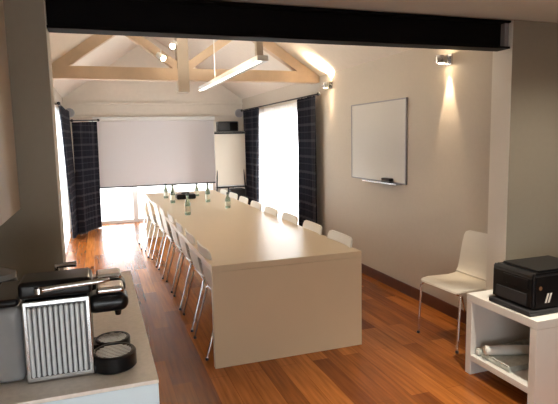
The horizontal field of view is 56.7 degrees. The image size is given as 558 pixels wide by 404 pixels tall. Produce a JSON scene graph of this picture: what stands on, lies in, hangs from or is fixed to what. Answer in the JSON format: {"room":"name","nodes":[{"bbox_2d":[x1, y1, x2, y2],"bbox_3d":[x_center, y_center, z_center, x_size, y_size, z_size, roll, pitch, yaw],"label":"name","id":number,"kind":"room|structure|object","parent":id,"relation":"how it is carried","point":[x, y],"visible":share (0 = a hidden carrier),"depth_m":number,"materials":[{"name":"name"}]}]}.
{"room":"meeting room","nodes":[
{"label":"meeting room","id":0,"kind":"room"},
{"bbox_2d":[53,87,71,231],"bbox_3d":[-2.830,-0.313,6.155,0.200,2.435,7.520,-4,7,-19],"label":"wall","id":1,"kind":"structure","parent":0,"point":[57,98],"depth_m":8.96,"materials":[{"name":"paint"}]},
{"bbox_2d":[66,108,74,117],"bbox_3d":[-3.852,-1.637,9.519,0.170,0.170,0.250,-4,7,-19],"label":"wall speaker","id":2,"kind":"object","parent":1,"relation":"attached to","point":[71,111],"visible":0.62,"depth_m":9.42,"materials":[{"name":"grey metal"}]},
{"bbox_3d":[-3.454,-1.494,8.209,0.101,0.052,2.120,-4,7,-19],"label":"curtain rod","id":3,"kind":"object","parent":1,"relation":"attached to","visible":0},
{"bbox_2d":[55,105,70,252],"bbox_3d":[-3.084,-0.303,7.278,0.023,2.110,2.950,-4,7,-19],"label":"sheer curtain","id":4,"kind":"object","parent":3,"relation":"hanging from","point":[62,169],"visible":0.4,"depth_m":7.83,"materials":[{"name":"white fabric"}]},
{"bbox_2d":[58,106,78,238],"bbox_3d":[-3.353,-0.416,8.264,0.066,2.115,1.601,-3,7,-16],"label":"plaid curtain","id":5,"kind":"object","parent":3,"relation":"hanging from","point":[64,114],"visible":0.98,"depth_m":8.40,"materials":[{"name":"fabric"}]},
{"bbox_2d":[63,37,244,191],"bbox_3d":[-2.405,-1.471,10.287,3.830,3.700,0.200,-4,7,-19],"label":"wall","id":6,"kind":"structure","parent":0,"point":[91,90],"depth_m":10.03,"materials":[{"name":"paint"}]},
{"bbox_2d":[70,119,99,121],"bbox_3d":[-3.499,-1.447,9.205,0.253,0.089,1.146,0,7,7],"label":"curtain rod","id":7,"kind":"object","parent":6,"relation":"attached to","point":[71,120],"visible":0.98,"depth_m":9.04,"materials":[{"name":"black metal"}]},
{"bbox_2d":[72,122,101,233],"bbox_3d":[-3.414,-0.460,9.252,0.096,1.960,0.796,0,7,8],"label":"plaid curtain","id":8,"kind":"object","parent":7,"relation":"hanging from","point":[84,134],"visible":1,"depth_m":9.20,"materials":[{"name":"fabric"}]},
{"bbox_2d":[89,121,211,223],"bbox_3d":[-2.512,-0.622,10.370,2.320,2.000,0.060,-4,7,-19],"label":"window","id":9,"kind":"structure","parent":6,"relation":"in","point":[134,189],"depth_m":10.29,"materials":[{"name":"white glass"}]},
{"bbox_2d":[63,102,242,104],"bbox_3d":[-2.374,-1.926,10.115,3.430,0.045,0.045,-4,7,-19],"label":"trim","id":10,"kind":"structure","parent":6,"relation":"attached to","point":[64,103],"depth_m":10.06,"materials":[{"name":"paint"}]},
{"bbox_2d":[92,116,215,188],"bbox_3d":[-2.396,-0.992,10.165,2.330,1.350,0.140,-4,7,-19],"label":"projector screen","id":11,"kind":"object","parent":6,"relation":"attached to","point":[178,150],"visible":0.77,"depth_m":10.14,"materials":[{"name":"fabric"}]},
{"bbox_2d":[73,115,235,116],"bbox_3d":[-2.372,-1.691,10.151,3.430,0.030,0.030,-4,7,-19],"label":"trim","id":12,"kind":"structure","parent":6,"relation":"attached to","point":[74,115],"depth_m":10.02,"materials":[{"name":"paint"}]},
{"bbox_2d":[235,109,242,116],"bbox_3d":[-0.831,-1.810,10.562,0.170,0.170,0.250,-4,7,-19],"label":"wall speaker","id":13,"kind":"object","parent":6,"relation":"attached to","point":[238,113],"visible":0.94,"depth_m":10.45,"materials":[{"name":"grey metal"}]},
{"bbox_3d":[-0.999,-1.426,10.520,0.590,0.025,0.299,-4,7,-19],"label":"wall shelf","id":14,"kind":"object","parent":6,"relation":"attached to","visible":0},
{"bbox_2d":[216,121,237,130],"bbox_3d":[-1.050,-1.531,10.481,0.420,0.194,0.218,-4,7,-19],"label":"loudspeaker","id":15,"kind":"object","parent":14,"relation":"on","point":[225,125],"visible":0.94,"depth_m":10.38,"materials":[{"name":"grey plastic"}]},
{"bbox_2d":[219,122,228,129],"bbox_3d":[-1.101,-1.514,10.354,0.200,0.155,0.008,-4,7,-19],"label":"grille","id":16,"kind":"object","parent":15,"relation":"attached to","point":[222,125],"depth_m":10.35,"materials":[{"name":"grey plastic"}]},
{"bbox_2d":[0,0,557,280],"bbox_3d":[0.586,-0.758,3.201,5.120,3.900,0.180,-4,7,-19],"label":"wall","id":17,"kind":"structure","parent":0,"point":[30,239],"depth_m":2.63,"materials":[{"name":"beige paint"}]},
{"bbox_2d":[44,0,66,269],"bbox_3d":[-1.132,0.127,2.699,0.003,2.339,0.179,-4,7,-19],"label":"trim","id":18,"kind":"structure","parent":17,"relation":"attached to","point":[47,32],"depth_m":2.62,"materials":[{"name":"paint"}]},
{"bbox_2d":[45,0,510,51],"bbox_3d":[0.179,-1.020,2.995,2.802,0.179,0.120,-4,7,-19],"label":"steel beam","id":19,"kind":"structure","parent":17,"relation":"attached to","point":[192,19],"depth_m":2.90,"materials":[{"name":"black metal"}]},
{"bbox_2d":[486,20,512,289],"bbox_3d":[1.531,-0.043,3.617,0.003,2.339,0.179,-4,7,-19],"label":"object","id":20,"kind":"structure","parent":17,"relation":"attached to","point":[502,60],"depth_m":3.58,"materials":[{"name":"paint"}]},
{"bbox_2d":[66,221,527,403],"bbox_3d":[0.041,1.039,5.148,5.300,0.120,12.000,-4,7,-19],"label":"floor","id":21,"kind":"structure","parent":0,"point":[394,363],"depth_m":3.82,"materials":[{"name":"brown wood"}]},
{"bbox_2d":[39,294,159,403],"bbox_3d":[-0.946,0.925,2.049,0.874,0.908,1.349,-4,7,-19],"label":"base cabinet","id":22,"kind":"object","parent":21,"relation":"on","point":[147,394],"visible":0.13,"depth_m":1.46,"materials":[{"name":"white paint"}]},
{"bbox_2d":[0,271,158,403],"bbox_3d":[-0.967,0.470,1.984,0.846,0.012,1.342,-4,7,-19],"label":"countertop","id":23,"kind":"structure","parent":22,"relation":"on","point":[130,320],"depth_m":1.50,"materials":[{"name":"beige stone"}]},
{"bbox_2d":[0,266,17,284],"bbox_3d":[-0.982,0.344,1.806,0.150,0.279,0.150,-4,7,-19],"label":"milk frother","id":24,"kind":"object","parent":23,"relation":"on","point":[7,274],"visible":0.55,"depth_m":1.78,"materials":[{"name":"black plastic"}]},
{"bbox_2d":[0,261,136,382],"bbox_3d":[-0.661,0.352,1.616,0.390,0.297,0.330,-4,7,-19],"label":"coffee machine","id":25,"kind":"object","parent":23,"relation":"on","point":[47,329],"visible":1,"depth_m":1.48,"materials":[{"name":"black plastic"}]},
{"bbox_2d":[94,331,129,348],"bbox_3d":[-0.563,0.469,1.739,0.121,0.031,0.114,-4,7,-19],"label":"drip tray","id":26,"kind":"object","parent":25,"relation":"on","point":[114,336],"depth_m":1.73,"materials":[{"name":"black metal"}]},
{"bbox_2d":[93,342,136,374],"bbox_3d":[-0.505,0.477,1.584,0.132,0.050,0.132,-4,7,-19],"label":"drip tray","id":27,"kind":"object","parent":25,"relation":"on","point":[116,357],"depth_m":1.54,"materials":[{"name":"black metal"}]},
{"bbox_2d":[145,196,168,257],"bbox_3d":[-1.644,0.326,7.383,0.536,0.816,0.476,-4,7,-19],"label":"shell chair","id":28,"kind":"object","parent":21,"relation":"on","point":[154,221],"visible":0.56,"depth_m":7.15,"materials":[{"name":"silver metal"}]},
{"bbox_2d":[139,192,176,249],"bbox_3d":[-1.883,0.263,7.932,0.536,0.816,0.476,-4,7,-19],"label":"shell chair","id":29,"kind":"object","parent":21,"relation":"on","point":[140,195],"visible":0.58,"depth_m":7.70,"materials":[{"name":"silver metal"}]},
{"bbox_2d":[152,200,170,267],"bbox_3d":[-1.407,0.389,6.834,0.536,0.816,0.476,-4,7,-20],"label":"shell chair","id":30,"kind":"object","parent":21,"relation":"on","point":[158,217],"visible":0.52,"depth_m":6.61,"materials":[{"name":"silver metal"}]},
{"bbox_2d":[158,205,179,278],"bbox_3d":[-1.192,0.453,6.278,0.536,0.816,0.476,-4,7,-18],"label":"shell chair","id":31,"kind":"object","parent":21,"relation":"on","point":[165,224],"visible":0.53,"depth_m":6.04,"materials":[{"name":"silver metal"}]},
{"bbox_2d":[166,212,189,292],"bbox_3d":[-0.974,0.517,5.722,0.536,0.816,0.476,-4,7,-19],"label":"shell chair","id":32,"kind":"object","parent":21,"relation":"on","point":[171,219],"visible":0.5,"depth_m":5.49,"materials":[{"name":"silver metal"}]},
{"bbox_2d":[173,219,200,309],"bbox_3d":[-0.774,0.583,5.160,0.536,0.816,0.476,-4,7,-18],"label":"shell chair","id":33,"kind":"object","parent":21,"relation":"on","point":[183,244],"visible":0.51,"depth_m":4.93,"materials":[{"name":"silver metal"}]},
{"bbox_2d":[183,228,205,331],"bbox_3d":[-0.573,0.648,4.598,0.536,0.816,0.476,-4,7,-19],"label":"shell chair","id":34,"kind":"object","parent":21,"relation":"on","point":[195,259],"visible":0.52,"depth_m":4.38,"materials":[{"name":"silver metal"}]},
{"bbox_2d":[194,240,212,360],"bbox_3d":[-0.374,0.713,4.036,0.536,0.816,0.476,-4,8,-20],"label":"shell chair","id":35,"kind":"object","parent":21,"relation":"on","point":[205,252],"visible":0.36,"depth_m":3.90,"materials":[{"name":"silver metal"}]},
{"bbox_2d":[220,189,226,194],"bbox_3d":[-1.053,0.225,8.102,0.536,0.816,0.476,-4,7,-18],"label":"shell chair","id":36,"kind":"object","parent":21,"relation":"on","point":[222,191],"visible":0.1,"depth_m":8.18,"materials":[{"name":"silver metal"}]},
{"bbox_2d":[214,132,246,197],"bbox_3d":[-0.986,-0.495,10.111,0.670,1.733,0.466,-4,7,-19],"label":"flip chart","id":37,"kind":"object","parent":21,"relation":"on","point":[229,147],"visible":0.88,"depth_m":9.91,"materials":[{"name":"paper"}]},
{"bbox_2d":[216,185,246,187],"bbox_3d":[-0.914,-0.291,9.969,0.605,0.024,0.080,-4,7,-19],"label":"tray","id":38,"kind":"object","parent":37,"relation":"on","point":[217,186],"depth_m":9.94,"materials":[{"name":"silver plastic"}]},
{"bbox_2d":[229,192,237,199],"bbox_3d":[-0.853,0.288,7.551,0.536,0.816,0.476,-4,7,-20],"label":"shell chair","id":39,"kind":"object","parent":21,"relation":"on","point":[231,194],"visible":0.1,"depth_m":7.60,"materials":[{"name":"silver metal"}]},
{"bbox_2d":[229,188,245,199],"bbox_3d":[-0.841,0.018,10.345,0.300,0.666,0.290,-4,7,-19],"label":"case","id":40,"kind":"object","parent":21,"relation":"on","point":[240,191],"visible":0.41,"depth_m":10.20,"materials":[{"name":"black plastic"}]},
{"bbox_2d":[239,196,247,204],"bbox_3d":[-0.665,0.353,6.995,0.536,0.816,0.476,-4,7,-18],"label":"shell chair","id":41,"kind":"object","parent":21,"relation":"on","point":[241,198],"visible":0.14,"depth_m":7.05,"materials":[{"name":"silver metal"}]},
{"bbox_2d":[145,190,361,368],"bbox_3d":[-0.788,0.483,6.274,1.154,0.740,5.320,-4,7,-19],"label":"conference table","id":42,"kind":"object","parent":21,"relation":"on","point":[280,288],"visible":0.87,"depth_m":3.85,"materials":[{"name":"beige laminate"}]},
{"bbox_2d":[163,184,167,197],"bbox_3d":[-1.698,-0.165,7.755,0.070,0.218,0.070,-4,7,-19],"label":"glass bottle","id":43,"kind":"object","parent":42,"relation":"on","point":[165,191],"visible":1,"depth_m":7.73,"materials":[{"name":"glass"}]},
{"bbox_2d":[170,184,174,202],"bbox_3d":[-1.471,-0.115,7.148,0.070,0.258,0.070,-4,7,-19],"label":"glass bottle","id":44,"kind":"object","parent":42,"relation":"on","point":[172,192],"visible":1,"depth_m":7.13,"materials":[{"name":"green glass"}]},
{"bbox_2d":[175,192,195,199],"bbox_3d":[-1.385,-0.098,7.660,0.280,0.096,0.200,-4,7,-19],"label":"phone","id":45,"kind":"object","parent":42,"relation":"on","point":[179,196],"visible":0.94,"depth_m":7.58,"materials":[{"name":"black plastic"}]},
{"bbox_2d":[185,193,190,214],"bbox_3d":[-1.057,0.026,5.977,0.070,0.248,0.070,-4,7,-19],"label":"glass bottle","id":46,"kind":"object","parent":42,"relation":"on","point":[187,202],"visible":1,"depth_m":5.95,"materials":[{"name":"green glass"}]},
{"bbox_2d":[194,183,198,195],"bbox_3d":[-1.267,-0.190,7.957,0.070,0.198,0.070,-4,7,-19],"label":"glass bottle","id":47,"kind":"object","parent":42,"relation":"on","point":[196,190],"visible":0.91,"depth_m":7.93,"materials":[{"name":"glass"}]},
{"bbox_2d":[205,183,209,201],"bbox_3d":[-0.991,-0.130,7.182,0.070,0.258,0.070,-4,7,-19],"label":"glass bottle","id":48,"kind":"object","parent":42,"relation":"on","point":[207,191],"visible":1,"depth_m":7.16,"materials":[{"name":"glass"}]},
{"bbox_2d":[225,192,230,207],"bbox_3d":[-0.646,-0.024,6.515,0.070,0.198,0.070,-4,7,-19],"label":"glass bottle","id":49,"kind":"object","parent":42,"relation":"on","point":[227,199],"visible":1,"depth_m":6.49,"materials":[{"name":"glass"}]},
{"bbox_2d":[250,201,261,209],"bbox_3d":[-0.471,0.418,6.442,0.536,0.816,0.476,-4,7,-19],"label":"shell chair","id":50,"kind":"object","parent":21,"relation":"on","point":[255,204],"visible":0.09,"depth_m":6.48,"materials":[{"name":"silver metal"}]},
{"bbox_2d":[264,206,277,216],"bbox_3d":[-0.276,0.482,5.889,0.536,0.816,0.476,-4,7,-19],"label":"shell chair","id":51,"kind":"object","parent":21,"relation":"on","point":[268,209],"visible":0.09,"depth_m":5.93,"materials":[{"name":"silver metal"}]},
{"bbox_2d":[281,212,297,224],"bbox_3d":[-0.072,0.546,5.339,0.536,0.816,0.476,-4,7,-19],"label":"shell chair","id":52,"kind":"object","parent":21,"relation":"on","point":[286,216],"visible":0.09,"depth_m":5.37,"materials":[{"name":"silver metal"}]},
{"bbox_2d":[302,220,321,234],"bbox_3d":[0.125,0.610,4.786,0.536,0.816,0.476,-4,7,-18],"label":"shell chair","id":53,"kind":"object","parent":21,"relation":"on","point":[315,227],"visible":0.07,"depth_m":4.81,"materials":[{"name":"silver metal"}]},
{"bbox_2d":[327,230,351,247],"bbox_3d":[0.314,0.675,4.231,0.536,0.816,0.476,-4,7,-18],"label":"shell chair","id":54,"kind":"object","parent":21,"relation":"on","point":[342,238],"visible":0.12,"depth_m":4.25,"materials":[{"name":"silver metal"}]},
{"bbox_2d":[417,230,486,353],"bbox_3d":[1.453,0.670,4.070,0.536,0.816,0.476,-4,8,-22],"label":"shell chair","id":55,"kind":"object","parent":21,"relation":"on","point":[470,275],"visible":0.72,"depth_m":4.15,"materials":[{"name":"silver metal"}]},
{"bbox_2d":[465,290,557,403],"bbox_3d":[1.749,0.888,3.345,0.830,0.550,0.589,-4,7,-19],"label":"shelf unit","id":56,"kind":"object","parent":21,"relation":"on","point":[488,322],"visible":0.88,"depth_m":3.14,"materials":[{"name":"white paint"}]},
{"bbox_2d":[471,354,528,392],"bbox_3d":[1.752,1.042,3.364,0.830,0.040,0.488,-4,7,-19],"label":"shelf","id":57,"kind":"object","parent":56,"relation":"attached to","point":[519,379],"depth_m":3.18,"materials":[{"name":"white paint"}]},
{"bbox_2d":[475,338,529,355],"bbox_3d":[1.527,0.983,3.508,0.454,0.048,0.048,-4,7,-20],"label":"paper roll","id":58,"kind":"object","parent":56,"relation":"on","point":[478,351],"visible":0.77,"depth_m":3.52,"materials":[{"name":"white paper"}]},
{"bbox_2d":[482,352,528,372],"bbox_3d":[1.514,1.011,3.338,0.297,0.036,0.240,-4,7,-19],"label":"magazine stack","id":59,"kind":"object","parent":56,"relation":"on","point":[510,363],"visible":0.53,"depth_m":3.27,"materials":[{"name":"paper"}]},
{"bbox_2d":[483,345,528,354],"bbox_3d":[1.540,0.958,3.353,0.414,0.060,0.060,-1,7,1],"label":"paper roll","id":60,"kind":"object","parent":59,"relation":"on","point":[488,349],"visible":0.81,"depth_m":3.33,"materials":[{"name":"white paper"}]},
{"bbox_2d":[489,255,557,316],"bbox_3d":[1.609,0.502,3.192,0.488,0.256,0.345,-4,7,-19],"label":"printer","id":61,"kind":"object","parent":56,"relation":"on","point":[528,287],"visible":1,"depth_m":3.05,"materials":[{"name":"black plastic"}]},
{"bbox_2d":[489,295,557,316],"bbox_3d":[1.613,0.615,3.201,0.488,0.031,0.335,-4,7,-19],"label":"paper tray","id":62,"kind":"object","parent":61,"relation":"on","point":[526,310],"depth_m":3.04,"materials":[{"name":"black plastic"}]},
{"bbox_2d":[49,22,557,98],"bbox_3d":[-1.155,-2.184,6.528,3.930,1.515,7.920,-4,7,-19],"label":"ceiling","id":63,"kind":"structure","parent":0,"point":[322,59],"depth_m":7.43,"materials":[{"name":"paint"}]},
{"bbox_2d":[52,34,319,92],"bbox_3d":[-1.107,-2.041,6.412,3.442,1.350,0.160,-4,7,-19],"label":"roof truss","id":64,"kind":"object","parent":63,"relation":"attached to","point":[181,71],"visible":0.7,"depth_m":6.33,"materials":[{"name":"brown wood"}]},
{"bbox_2d":[156,49,165,60],"bbox_3d":[-1.424,-1.765,6.195,0.096,0.164,0.177,-5,8,-31],"label":"spotlight","id":65,"kind":"object","parent":64,"relation":"attached to","point":[159,55],"visible":1,"depth_m":6.15,"materials":[{"name":"white metal"}]},
{"bbox_2d":[169,40,176,48],"bbox_3d":[-1.260,-1.879,6.198,0.072,0.114,0.204,-1,7,2],"label":"spotlight","id":66,"kind":"object","parent":64,"relation":"attached to","point":[173,43],"visible":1,"depth_m":6.12,"materials":[{"name":"white metal"}]},
{"bbox_2d":[199,40,267,90],"bbox_3d":[-0.593,-1.916,5.594,0.100,1.160,2.700,-4,7,-19],"label":"pendant light","id":67,"kind":"object","parent":63,"relation":"hanging from","point":[259,58],"visible":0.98,"depth_m":4.98,"materials":[{"name":"white metal"}]},
{"bbox_2d":[199,61,260,90],"bbox_3d":[-0.610,-1.341,5.655,0.036,0.006,2.680,-4,7,-19],"label":"diffuser","id":68,"kind":"object","parent":67,"relation":"attached to","point":[250,64],"depth_m":5.34,"materials":[{"name":"white plastic"}]},
{"bbox_2d":[242,48,492,310],"bbox_3d":[0.595,-0.532,7.336,0.200,2.435,7.520,-4,7,-19],"label":"wall","id":69,"kind":"structure","parent":0,"point":[411,232],"depth_m":4.98,"materials":[{"name":"paint"}]},
{"bbox_2d":[241,92,320,111],"bbox_3d":[-0.076,-1.625,8.572,0.131,0.052,3.880,-4,7,-19],"label":"curtain rod","id":70,"kind":"object","parent":69,"relation":"attached to","point":[318,93],"visible":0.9,"depth_m":7.92,"materials":[{"name":"black plastic"}]},
{"bbox_2d":[243,108,258,204],"bbox_3d":[-0.515,-0.689,9.897,0.091,2.135,1.050,-4,7,-19],"label":"plaid curtain","id":71,"kind":"object","parent":70,"relation":"hanging from","point":[250,117],"visible":0.78,"depth_m":9.81,"materials":[{"name":"fabric"}]},
{"bbox_2d":[259,102,298,224],"bbox_3d":[-0.048,-0.555,8.797,0.028,2.110,3.150,-4,7,-19],"label":"window","id":72,"kind":"structure","parent":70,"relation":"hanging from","point":[278,128],"depth_m":8.62,"materials":[{"name":"white glass"}]},
{"bbox_2d":[297,96,316,225],"bbox_3d":[0.393,-0.389,7.319,0.079,2.135,0.690,-4,7,-19],"label":"plaid curtain","id":73,"kind":"object","parent":70,"relation":"hanging from","point":[306,107],"visible":0.83,"depth_m":7.26,"materials":[{"name":"fabric"}]},
{"bbox_2d":[322,81,332,88],"bbox_3d":[0.609,-1.492,6.600,0.137,0.090,0.104,-4,7,-19],"label":"wall sconce","id":74,"kind":"object","parent":69,"relation":"attached to","point":[329,85],"visible":1,"depth_m":6.56,"materials":[{"name":"metal"}]},
{"bbox_2d":[351,97,407,185],"bbox_3d":[1.035,-0.649,5.611,0.077,0.867,1.160,-4,7,-19],"label":"whiteboard","id":75,"kind":"object","parent":69,"relation":"attached to","point":[379,129],"visible":1,"depth_m":5.54,"materials":[{"name":"ceramic"}]},
{"bbox_2d":[362,179,401,185],"bbox_3d":[1.090,-0.213,5.532,0.077,0.020,0.700,-4,7,-19],"label":"tray","id":76,"kind":"object","parent":75,"relation":"on","point":[395,182],"depth_m":5.39,"materials":[{"name":"metal"}]},
{"bbox_2d":[381,178,392,182],"bbox_3d":[1.129,-0.225,5.400,0.050,0.050,0.170,-4,7,-19],"label":"eraser","id":77,"kind":"object","parent":75,"relation":"on","point":[388,180],"visible":0.94,"depth_m":5.35,"materials":[{"name":"grey plastic"}]},
{"bbox_2d":[362,264,466,323],"bbox_3d":[1.123,0.829,5.723,0.018,0.110,3.850,-4,7,-19],"label":"baseboard","id":78,"kind":"structure","parent":69,"relation":"attached to","point":[436,303],"depth_m":5.07,"materials":[{"name":"red wood"}]},
{"bbox_2d":[435,53,452,65],"bbox_3d":[1.392,-1.208,4.381,0.137,0.090,0.104,-4,7,-19],"label":"wall sconce","id":79,"kind":"object","parent":69,"relation":"attached to","point":[447,59],"visible":1,"depth_m":4.35,"materials":[{"name":"metal"}]},
{"bbox_2d":[232,0,557,22],"bbox_3d":[1.283,-0.971,1.139,5.120,0.120,4.100,-4,7,-19],"label":"ceiling","id":80,"kind":"structure","parent":0,"point":[527,10],"depth_m":3.00,"materials":[{"name":"paint"}]},
{"label":"outside","id":81,"kind":"structure","parent":0,"visible":0},
{"bbox_2d":[100,184,205,220],"bbox_3d":[-1.659,0.872,8.050,30.000,0.170,44.000,-4,7,-19],"label":"terrace","id":82,"kind":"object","parent":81,"point":[116,203],"depth_m":15.74,"materials":[{"name":"white"}]},
{"bbox_3d":[-1.022,0.385,0.592,0.150,2.340,3.900,-4,7,-19],"label":"wall","id":83,"kind":"structure","parent":0,"visible":0},
{"bbox_2d":[0,0,19,225],"bbox_3d":[-1.180,-0.392,1.671,0.345,1.054,1.598,-4,7,-19],"label":"upper cabinet","id":84,"kind":"object","parent":83,"relation":"attached to","point":[9,188],"visible":1,"depth_m":2.30,"materials":[{"name":"grey wood"}]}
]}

